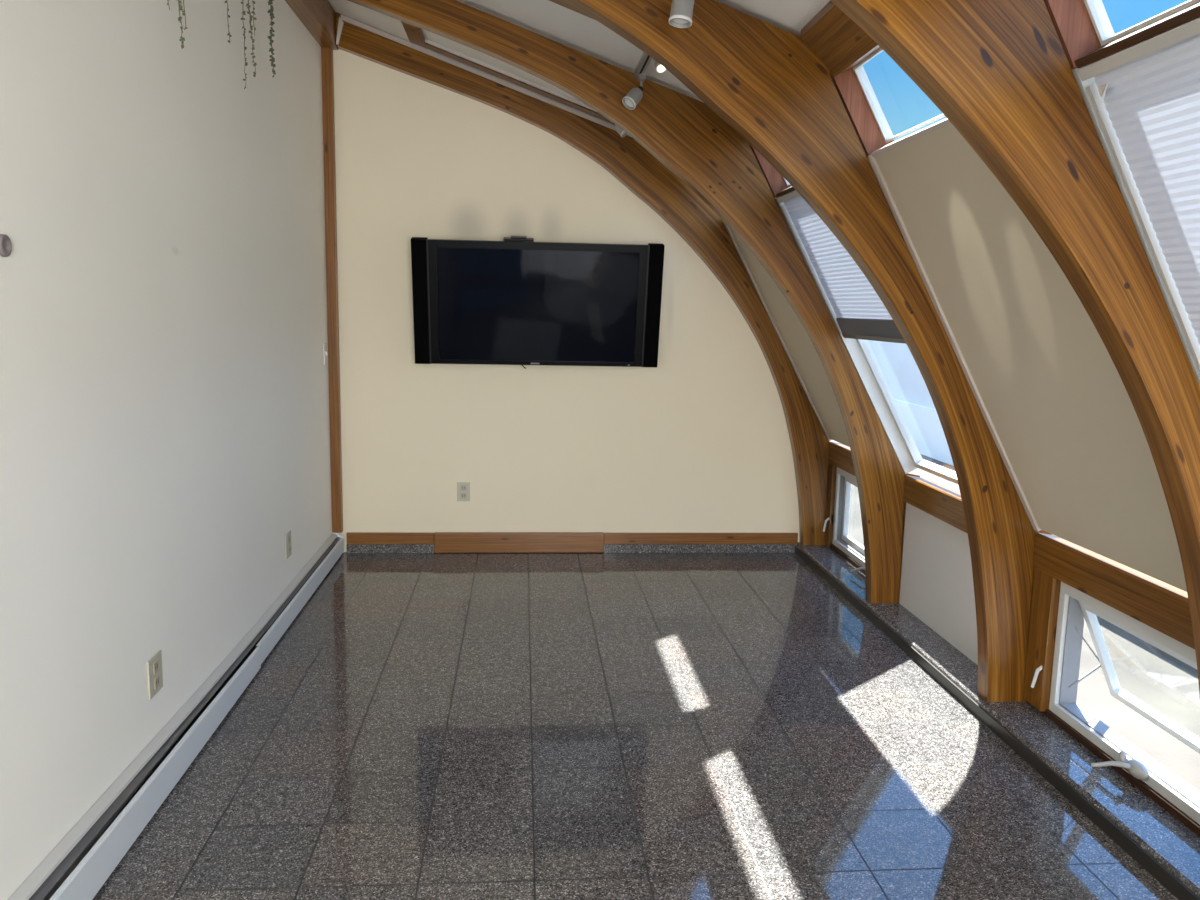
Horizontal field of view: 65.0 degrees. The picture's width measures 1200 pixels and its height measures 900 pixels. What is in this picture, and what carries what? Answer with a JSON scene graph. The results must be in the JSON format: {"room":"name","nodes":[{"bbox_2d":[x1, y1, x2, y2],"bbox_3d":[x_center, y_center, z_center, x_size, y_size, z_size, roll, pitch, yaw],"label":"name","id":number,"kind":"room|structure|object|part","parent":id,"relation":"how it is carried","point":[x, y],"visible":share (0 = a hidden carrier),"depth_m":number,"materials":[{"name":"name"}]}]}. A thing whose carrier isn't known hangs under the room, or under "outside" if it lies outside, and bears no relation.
{"room":"sunroom","nodes":[
{"label":"sunroom","id":0,"kind":"room"},
{"bbox_2d":[0,0,331,899],"bbox_3d":[-1.263,-0.290,0.766,0.120,3.300,9.800,0,9,-5],"label":"wall","id":1,"kind":"structure","parent":0,"point":[165,417],"depth_m":2.80,"materials":[{"name":"white paint"}]},
{"bbox_2d":[0,234,11,256],"bbox_3d":[-1.304,-0.448,2.063,0.010,0.049,0.049,0,9,-5],"label":"wall fitting","id":2,"kind":"object","parent":1,"relation":"attached to","point":[5,242],"visible":1,"depth_m":2.06,"materials":[{"name":"grey plastic"}]},
{"bbox_2d":[147,650,162,699],"bbox_3d":[-1.386,0.700,2.936,0.008,0.122,0.105,0,9,-5],"label":"wall outlet","id":3,"kind":"object","parent":1,"relation":"attached to","point":[154,665],"visible":1,"depth_m":2.92,"materials":[{"name":"beige plastic"}]},
{"bbox_2d":[153,660,158,673],"bbox_3d":[-1.383,0.677,2.933,0.003,0.034,0.034,0,9,-5],"label":"receptacle","id":4,"kind":"object","parent":3,"relation":"attached to","point":[155,662],"depth_m":2.93,"materials":[{"name":"grey plastic"}]},
{"bbox_2d":[154,675,158,688],"bbox_3d":[-1.384,0.724,2.940,0.003,0.034,0.034,0,9,-5],"label":"receptacle","id":5,"kind":"object","parent":3,"relation":"attached to","point":[156,677],"depth_m":2.93,"materials":[{"name":"grey plastic"}]},
{"bbox_2d":[7,532,343,899],"bbox_3d":[-1.329,0.981,2.613,0.074,0.234,6.269,0,9,-5],"label":"baseboard heater","id":6,"kind":"object","parent":1,"relation":"attached to","point":[79,865],"visible":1,"depth_m":2.85,"materials":[{"name":"white metal"}]},
{"bbox_2d":[167,0,187,47],"bbox_3d":[-1.311,-1.498,2.913,0.108,0.476,0.116,8,11,38],"label":"trailing plant","id":7,"kind":"object","parent":1,"relation":"attached to","point":[182,39],"visible":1,"depth_m":2.96,"materials":[{"name":"green plant"}]},
{"bbox_3d":[-1.298,-1.498,2.917,0.036,0.476,0.051,0,9,-5],"label":"stem","id":8,"kind":"part","parent":7,"relation":"part of","materials":[{"name":"brown"}]},
{"bbox_2d":[285,530,291,559],"bbox_3d":[-1.522,0.464,4.604,0.008,0.122,0.100,0,9,-5],"label":"wall outlet","id":9,"kind":"object","parent":1,"relation":"attached to","point":[288,550],"visible":1,"depth_m":4.59,"materials":[{"name":"beige plastic"}]},
{"bbox_2d":[285,0,337,49],"bbox_3d":[-1.128,-1.622,0.524,0.088,0.180,9.700,0,9,-5],"label":"beam","id":10,"kind":"structure","parent":1,"relation":"attached to","point":[318,16],"depth_m":4.89,"materials":[{"name":"brown wood"}]},
{"bbox_2d":[225,0,275,88],"bbox_3d":[-1.383,-1.744,3.764,0.113,0.646,0.559,0,9,-5],"label":"trailing plant","id":11,"kind":"object","parent":10,"relation":"hanging from","point":[270,2],"visible":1,"depth_m":3.80,"materials":[{"name":"green plant"}]},
{"bbox_3d":[-1.357,-1.729,3.652,0.036,0.642,0.107,0,9,-5],"label":"stem","id":12,"kind":"part","parent":11,"relation":"part of","materials":[{"name":"brown"}]},
{"bbox_3d":[-1.367,-1.779,3.716,0.046,0.561,0.120,0,9,-5],"label":"stem","id":13,"kind":"part","parent":11,"relation":"part of","materials":[{"name":"brown"}]},
{"bbox_2d":[323,343,327,364],"bbox_3d":[-1.579,-0.553,5.429,0.016,0.120,0.070,0,9,-5],"label":"light switch","id":14,"kind":"object","parent":1,"relation":"attached to","point":[325,351],"visible":1,"depth_m":5.42,"materials":[{"name":"white paint"}]},
{"bbox_2d":[333,11,798,551],"bbox_3d":[-0.081,-0.971,5.691,3.040,3.228,0.120,0,9,-5],"label":"wall","id":15,"kind":"structure","parent":0,"point":[698,440],"depth_m":5.69,"materials":[{"name":"beige paint"}]},
{"bbox_2d":[321,47,342,532],"bbox_3d":[-1.562,-0.880,5.500,0.058,2.785,0.045,0,9,-5],"label":"trim","id":16,"kind":"structure","parent":15,"relation":"attached to","point":[326,53],"depth_m":5.47,"materials":[{"name":"brown wood"}]},
{"bbox_2d":[346,544,433,552],"bbox_3d":[-1.280,0.601,5.757,0.525,0.052,0.028,0,9,-5],"label":"trim","id":17,"kind":"structure","parent":15,"relation":"attached to","point":[350,548],"depth_m":5.74,"materials":[{"name":"stone"}]},
{"bbox_2d":[457,482,469,500],"bbox_3d":[-0.833,0.255,5.750,0.078,0.118,0.008,0,9,-5],"label":"wall outlet","id":18,"kind":"object","parent":15,"relation":"attached to","point":[463,488],"visible":1,"depth_m":5.75,"materials":[{"name":"beige plastic"}]},
{"bbox_2d":[461,485,465,490],"bbox_3d":[-0.832,0.232,5.744,0.034,0.034,0.003,0,9,-5],"label":"receptacle","id":19,"kind":"object","parent":18,"relation":"attached to","point":[463,487],"depth_m":5.74,"materials":[{"name":"grey plastic"}]},
{"bbox_2d":[411,236,664,368],"bbox_3d":[-0.360,-0.850,5.480,1.425,0.761,0.285,0,9,-5],"label":"television","id":20,"kind":"object","parent":15,"relation":"attached to","point":[512,300],"visible":1,"depth_m":5.42,"materials":[{"name":"plastic"},{"name":"glass"}]},
{"bbox_2d":[346,532,797,552],"bbox_3d":[-0.145,0.573,5.839,2.800,0.120,0.040,0,9,-5],"label":"baseboard","id":21,"kind":"structure","parent":15,"relation":"attached to","point":[444,542],"depth_m":5.80,"materials":[{"name":"brown wood"}]},
{"bbox_2d":[604,544,795,552],"bbox_3d":[0.631,0.616,5.915,1.219,0.052,0.028,0,9,-5],"label":"trim","id":22,"kind":"structure","parent":15,"relation":"attached to","point":[608,548],"depth_m":5.90,"materials":[{"name":"stone"}]},
{"bbox_2d":[795,545,1199,899],"bbox_3d":[1.625,1.351,1.186,0.008,0.046,9.670,0,9,-5],"label":"trim","id":23,"kind":"structure","parent":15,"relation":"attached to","point":[1142,857],"depth_m":3.18,"materials":[{"name":"grey stone"}]},
{"bbox_2d":[328,0,829,101],"bbox_3d":[-0.178,-1.466,0.676,2.210,0.872,9.800,0,9,-5],"label":"ceiling","id":24,"kind":"structure","parent":0,"point":[546,18],"depth_m":4.06,"materials":[{"name":"white paint"}]},
{"bbox_2d":[329,0,409,41],"bbox_3d":[-1.220,-2.284,4.703,0.403,0.162,1.090,0,9,-5],"label":"board","id":25,"kind":"object","parent":24,"relation":"attached to","point":[393,26],"visible":0.67,"depth_m":5.06,"materials":[{"name":"white paint"}]},
{"bbox_2d":[401,21,426,48],"bbox_3d":[-0.972,-2.193,4.737,0.093,0.058,1.090,0,9,-5],"label":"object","id":26,"kind":"object","parent":24,"relation":"attached to","point":[415,35],"visible":0.44,"depth_m":5.05,"materials":[{"name":"brown wood"}]},
{"bbox_2d":[425,39,612,123],"bbox_3d":[-0.245,-1.989,5.296,1.448,0.532,0.106,0,9,-5],"label":"rail","id":27,"kind":"object","parent":24,"relation":"attached to","point":[429,46],"depth_m":5.24,"materials":[{"name":"white metal"}]},
{"bbox_3d":[-0.271,-1.997,5.247,1.388,0.503,0.015,0,9,-5],"label":"white rim strip","id":28,"kind":"part","parent":27,"relation":"part of","materials":[{"name":"white metal"}]},
{"bbox_2d":[549,0,594,19],"bbox_3d":[-0.367,-1.829,3.604,1.928,0.700,0.140,0,9,-5],"label":"rail","id":29,"kind":"object","parent":24,"relation":"attached to","point":[560,2],"visible":0.02,"depth_m":3.69,"materials":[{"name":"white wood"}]},
{"bbox_2d":[634,52,651,78],"bbox_3d":[0.213,-1.608,3.715,0.036,0.028,1.090,0,9,-5],"label":"track","id":30,"kind":"object","parent":24,"relation":"attached to","point":[645,59],"visible":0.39,"depth_m":4.03,"materials":[{"name":"grey metal"}]},
{"bbox_2d":[622,74,645,109],"bbox_3d":[0.158,-1.587,4.177,0.125,0.154,0.066,-6,11,-39],"label":"track spotlight","id":31,"kind":"object","parent":30,"relation":"attached to","point":[635,95],"visible":1,"depth_m":4.16,"materials":[{"name":"grey metal"}]},
{"bbox_3d":[0.131,-1.537,4.164,0.037,0.032,0.042,0,9,-5],"label":"bulb","id":32,"kind":"part","parent":31,"relation":"part of","materials":[{"name":"white glass"}]},
{"bbox_2d":[653,59,666,72],"bbox_3d":[0.242,-1.554,3.777,0.049,0.082,0.088,0,9,-5],"label":"track spotlight","id":33,"kind":"object","parent":30,"relation":"attached to","point":[659,68],"visible":0.48,"depth_m":3.76,"materials":[{"name":"grey"}]},
{"bbox_3d":[0.122,-1.777,4.829,0.036,0.028,0.930,0,9,-5],"label":"track","id":34,"kind":"object","parent":24,"relation":"attached to","visible":0},
{"bbox_2d":[612,122,626,137],"bbox_3d":[0.105,-1.756,5.109,0.114,0.116,0.066,3,9,14],"label":"track spotlight","id":35,"kind":"object","parent":34,"relation":"attached to","point":[622,133],"visible":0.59,"depth_m":5.09,"materials":[{"name":"grey metal"}]},
{"bbox_3d":[0.311,-1.427,2.523,0.036,0.028,1.110,0,9,-5],"label":"track","id":36,"kind":"object","parent":24,"relation":"attached to","visible":0},
{"bbox_2d":[669,0,693,27],"bbox_3d":[0.250,-1.384,2.865,0.080,0.174,0.079,0,9,-5],"label":"track spotlight","id":37,"kind":"object","parent":36,"relation":"attached to","point":[681,12],"visible":1,"depth_m":2.85,"materials":[{"name":"grey metal"}]},
{"bbox_3d":[0.246,-1.314,2.872,0.050,0.014,0.050,0,9,-5],"label":"bulb","id":38,"kind":"part","parent":37,"relation":"part of","materials":[{"name":"white glass"}]},
{"bbox_2d":[92,552,1177,899],"bbox_3d":[0.241,1.420,1.098,3.300,0.120,9.900,0,9,-5],"label":"floor","id":39,"kind":"structure","parent":0,"point":[425,726],"depth_m":3.16,"materials":[{"name":"stone"}]},
{"bbox_2d":[825,463,829,544],"bbox_3d":[1.471,0.301,5.910,0.110,0.670,0.088,0,9,-5],"label":"wall","id":40,"kind":"structure","parent":0,"point":[829,463],"depth_m":5.87,"materials":[{"name":"brown wood"}]},
{"bbox_2d":[777,190,905,343],"bbox_3d":[1.052,-0.783,3.912,0.381,0.657,1.101,0,9,-5],"label":"blind","id":41,"kind":"object","parent":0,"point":[855,307],"visible":0.46,"depth_m":4.17,"materials":[{"name":"grey fabric"}]},
{"bbox_3d":[1.218,-0.473,3.973,0.036,0.032,1.085,0,9,-5],"label":"rail","id":42,"kind":"part","parent":41,"relation":"part of","materials":[{"name":"grey metal"}]},
{"bbox_2d":[898,501,905,602],"bbox_3d":[1.566,0.476,4.757,0.110,0.670,0.088,0,9,-5],"label":"wall","id":43,"kind":"structure","parent":0,"point":[904,510],"depth_m":4.71,"materials":[{"name":"beige paint"}]},
{"bbox_2d":[823,467,864,571],"bbox_3d":[1.475,0.415,5.337,0.185,0.490,1.056,0,9,-5],"label":"window","id":44,"kind":"structure","parent":43,"relation":"in","point":[842,540],"depth_m":5.75,"materials":[{"name":"white plastic"}]},
{"bbox_3d":[1.419,0.453,5.854,0.060,0.116,0.027,3,9,9],"label":"lock lever","id":45,"kind":"part","parent":44,"relation":"part of","materials":[{"name":"white plastic"}]},
{"bbox_3d":[1.544,0.421,5.323,0.030,0.394,0.929,0,9,-5],"label":"sash","id":46,"kind":"part","parent":44,"relation":"part of","materials":[{"name":"white plastic"}]},
{"bbox_3d":[1.467,0.651,5.186,0.067,0.069,0.169,-6,11,-41],"label":"crank handle","id":47,"kind":"part","parent":44,"relation":"part of","materials":[{"name":"grey metal"}]},
{"bbox_2d":[830,544,864,573],"bbox_3d":[1.517,0.672,5.351,0.085,0.023,1.036,0,9,-5],"label":"trim","id":48,"kind":"structure","parent":43,"relation":"attached to","point":[832,546],"depth_m":5.57,"materials":[{"name":"brown wood"}]},
{"bbox_2d":[899,502,977,664],"bbox_3d":[1.605,0.599,4.167,0.088,0.525,1.125,0,9,-5],"label":"wall","id":49,"kind":"structure","parent":0,"point":[937,586],"depth_m":4.29,"materials":[{"name":"white paint"}]},
{"bbox_2d":[903,475,1051,534],"bbox_3d":[1.608,0.272,4.118,0.114,0.130,1.123,0,9,-5],"label":"beam","id":50,"kind":"structure","parent":49,"relation":"on","point":[944,503],"depth_m":4.32,"materials":[{"name":"brown wood"}]},
{"bbox_2d":[796,542,1199,897],"bbox_3d":[1.773,1.343,1.212,0.290,0.060,9.700,0,9,-5],"label":"window sill","id":51,"kind":"structure","parent":49,"relation":"attached to","point":[1174,845],"depth_m":3.17,"materials":[{"name":"stone"}]},
{"bbox_2d":[335,12,830,544],"bbox_3d":[0.011,-0.919,5.597,3.028,3.036,0.093,0,9,-5],"label":"rafter","id":52,"kind":"object","parent":51,"relation":"on","point":[628,161],"depth_m":5.50,"materials":[{"name":"brown wood"}]},
{"bbox_3d":[-0.479,-2.063,5.342,1.989,0.690,0.012,0,9,-5],"label":"white edge strip","id":53,"kind":"part","parent":52,"relation":"part of","materials":[{"name":"white paint"}]},
{"bbox_2d":[828,442,919,476],"bbox_3d":[1.513,0.094,5.288,0.114,0.130,1.088,0,9,-5],"label":"beam","id":54,"kind":"structure","parent":52,"relation":"attached to","point":[839,455],"depth_m":5.58,"materials":[{"name":"brown wood"}]},
{"bbox_2d":[723,221,849,446],"bbox_3d":[1.127,-0.646,5.144,0.750,1.341,1.086,0,9,-5],"label":"panel","id":55,"kind":"object","parent":54,"relation":"on","point":[798,346],"visible":0.23,"depth_m":5.45,"materials":[{"name":"beige paint"}]},
{"bbox_2d":[348,0,916,602],"bbox_3d":[0.104,-0.745,4.452,3.028,3.036,0.080,0,9,-5],"label":"rafter","id":56,"kind":"object","parent":51,"relation":"on","point":[679,130],"visible":0.97,"depth_m":4.38,"materials":[{"name":"brown wood"}]},
{"bbox_2d":[776,186,794,197],"bbox_3d":[0.912,-1.126,3.848,0.093,0.061,1.123,0,9,-5],"label":"trim","id":57,"kind":"structure","parent":56,"relation":"attached to","point":[789,189],"depth_m":4.27,"materials":[{"name":"brown wood"}]},
{"bbox_2d":[856,339,957,483],"bbox_3d":[1.282,-0.486,3.976,0.745,1.318,1.123,0,9,-5],"label":"window","id":58,"kind":"structure","parent":56,"relation":"attached to","point":[865,347],"depth_m":4.55,"materials":[{"name":"white plastic"}]},
{"bbox_2d":[563,0,1035,701],"bbox_3d":[0.201,-0.564,3.264,3.028,3.036,0.080,0,9,-5],"label":"rafter","id":59,"kind":"object","parent":51,"relation":"on","point":[818,129],"visible":0.95,"depth_m":3.23,"materials":[{"name":"brown wood"}]},
{"bbox_2d":[800,1,880,76],"bbox_3d":[0.818,-1.274,2.590,0.210,0.214,1.133,0,9,-5],"label":"header beam","id":60,"kind":"structure","parent":59,"relation":"attached to","point":[832,36],"depth_m":2.96,"materials":[{"name":"brown wood"}]},
{"bbox_2d":[853,48,944,142],"bbox_3d":[0.971,-1.088,2.631,0.158,0.255,1.133,0,9,-5],"label":"window","id":61,"kind":"structure","parent":59,"relation":"attached to","point":[868,91],"depth_m":3.17,"materials":[{"name":"white plastic"}]},
{"bbox_2d":[1032,532,1194,648],"bbox_3d":[1.706,0.453,2.926,0.114,0.130,1.133,0,9,-5],"label":"beam","id":62,"kind":"structure","parent":59,"relation":"attached to","point":[1162,606],"depth_m":2.99,"materials":[{"name":"brown wood"}]},
{"bbox_2d":[868,118,1186,591],"bbox_3d":[1.320,-0.286,2.781,0.750,1.341,1.131,0,9,-5],"label":"panel","id":63,"kind":"object","parent":62,"relation":"on","point":[1061,418],"visible":0.59,"depth_m":2.85,"materials":[{"name":"beige paint"}]},
{"bbox_2d":[826,464,836,546],"bbox_3d":[1.472,0.341,5.849,0.098,0.524,0.048,0,9,-5],"label":"window post","id":64,"kind":"object","parent":51,"relation":"on","point":[833,469],"visible":0.43,"depth_m":5.83,"materials":[{"name":"brown wood"}]},
{"bbox_2d":[830,0,1199,695],"bbox_3d":[0.299,-0.382,2.067,3.028,3.036,0.080,0,9,-5],"label":"rafter","id":65,"kind":"object","parent":51,"relation":"on","point":[1005,74],"visible":0.97,"depth_m":2.05,"materials":[{"name":"brown wood"}]},
{"bbox_2d":[1075,0,1199,68],"bbox_3d":[1.073,-0.882,1.440,0.166,0.303,1.128,0,9,-5],"label":"window","id":66,"kind":"structure","parent":65,"relation":"attached to","point":[1098,15],"depth_m":1.88,"materials":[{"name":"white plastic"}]},
{"bbox_2d":[1078,16,1199,371],"bbox_3d":[1.414,-0.102,1.587,0.729,1.298,1.106,0,9,-5],"label":"blind","id":67,"kind":"object","parent":66,"relation":"hanging from","point":[1145,94],"visible":1,"depth_m":1.94,"materials":[{"name":"white fabric"}]},
{"bbox_2d":[1023,568,1060,711],"bbox_3d":[1.664,0.696,3.472,0.104,0.511,0.120,0,9,-5],"label":"window post","id":68,"kind":"object","parent":51,"relation":"on","point":[1046,588],"visible":0.57,"depth_m":3.44,"materials":[{"name":"brown wood"}]},
{"bbox_2d":[1023,534,1052,701],"bbox_3d":[1.663,0.657,3.570,0.110,0.670,0.088,0,9,-5],"label":"wall","id":69,"kind":"structure","parent":0,"point":[1024,700],"depth_m":3.52,"materials":[{"name":"brown wood"}]},
{"bbox_2d":[1031,581,1199,824],"bbox_3d":[1.746,0.780,2.953,0.336,0.490,1.024,0,9,-5],"label":"window","id":70,"kind":"structure","parent":69,"relation":"in","point":[1075,606],"depth_m":3.20,"materials":[{"name":"white plastic"}]},
{"bbox_3d":[1.616,0.819,3.448,0.060,0.116,0.027,3,9,9],"label":"lock lever","id":71,"kind":"part","parent":70,"relation":"part of","materials":[{"name":"white plastic"}]},
{"bbox_3d":[1.749,0.745,3.379,0.117,0.232,0.008,1,9,-3],"label":"stay arm","id":72,"kind":"part","parent":70,"relation":"part of","materials":[{"name":"grey metal"}]},
{"bbox_3d":[1.649,0.988,2.968,0.067,0.069,0.169,-6,11,-41],"label":"crank handle","id":73,"kind":"part","parent":70,"relation":"part of","materials":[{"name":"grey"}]},
{"bbox_3d":[1.823,0.770,2.935,0.187,0.371,0.894,0,9,-5],"label":"sash","id":74,"kind":"part","parent":70,"relation":"part of","materials":[{"name":"white plastic"}]},
{"bbox_2d":[1045,709,1199,835],"bbox_3d":[1.714,1.036,2.953,0.085,0.023,1.009,0,9,-5],"label":"trim","id":75,"kind":"structure","parent":69,"relation":"attached to","point":[1176,812],"depth_m":2.96,"materials":[{"name":"brown wood"}]},
{"label":"outside","id":76,"kind":"structure","parent":0,"visible":0},
{"bbox_2d":[830,440,1199,790],"bbox_3d":[14.005,-1.854,25.218,28.030,0.230,72.000,0,9,-5],"label":"terrace","id":77,"kind":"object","parent":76,"point":[1158,679],"depth_m":3.92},
{"bbox_2d":[868,340,934,408],"bbox_3d":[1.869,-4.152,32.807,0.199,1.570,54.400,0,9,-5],"label":"window pane","id":78,"kind":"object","parent":77,"relation":"on","point":[901,372],"depth_m":11.07,"materials":[{"name":"clear glass"}]},
{"bbox_2d":[895,399,953,465],"bbox_3d":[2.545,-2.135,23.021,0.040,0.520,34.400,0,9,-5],"label":"window pane","id":79,"kind":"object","parent":77,"relation":"on","point":[923,423],"depth_m":10.28,"materials":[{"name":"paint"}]}
]}

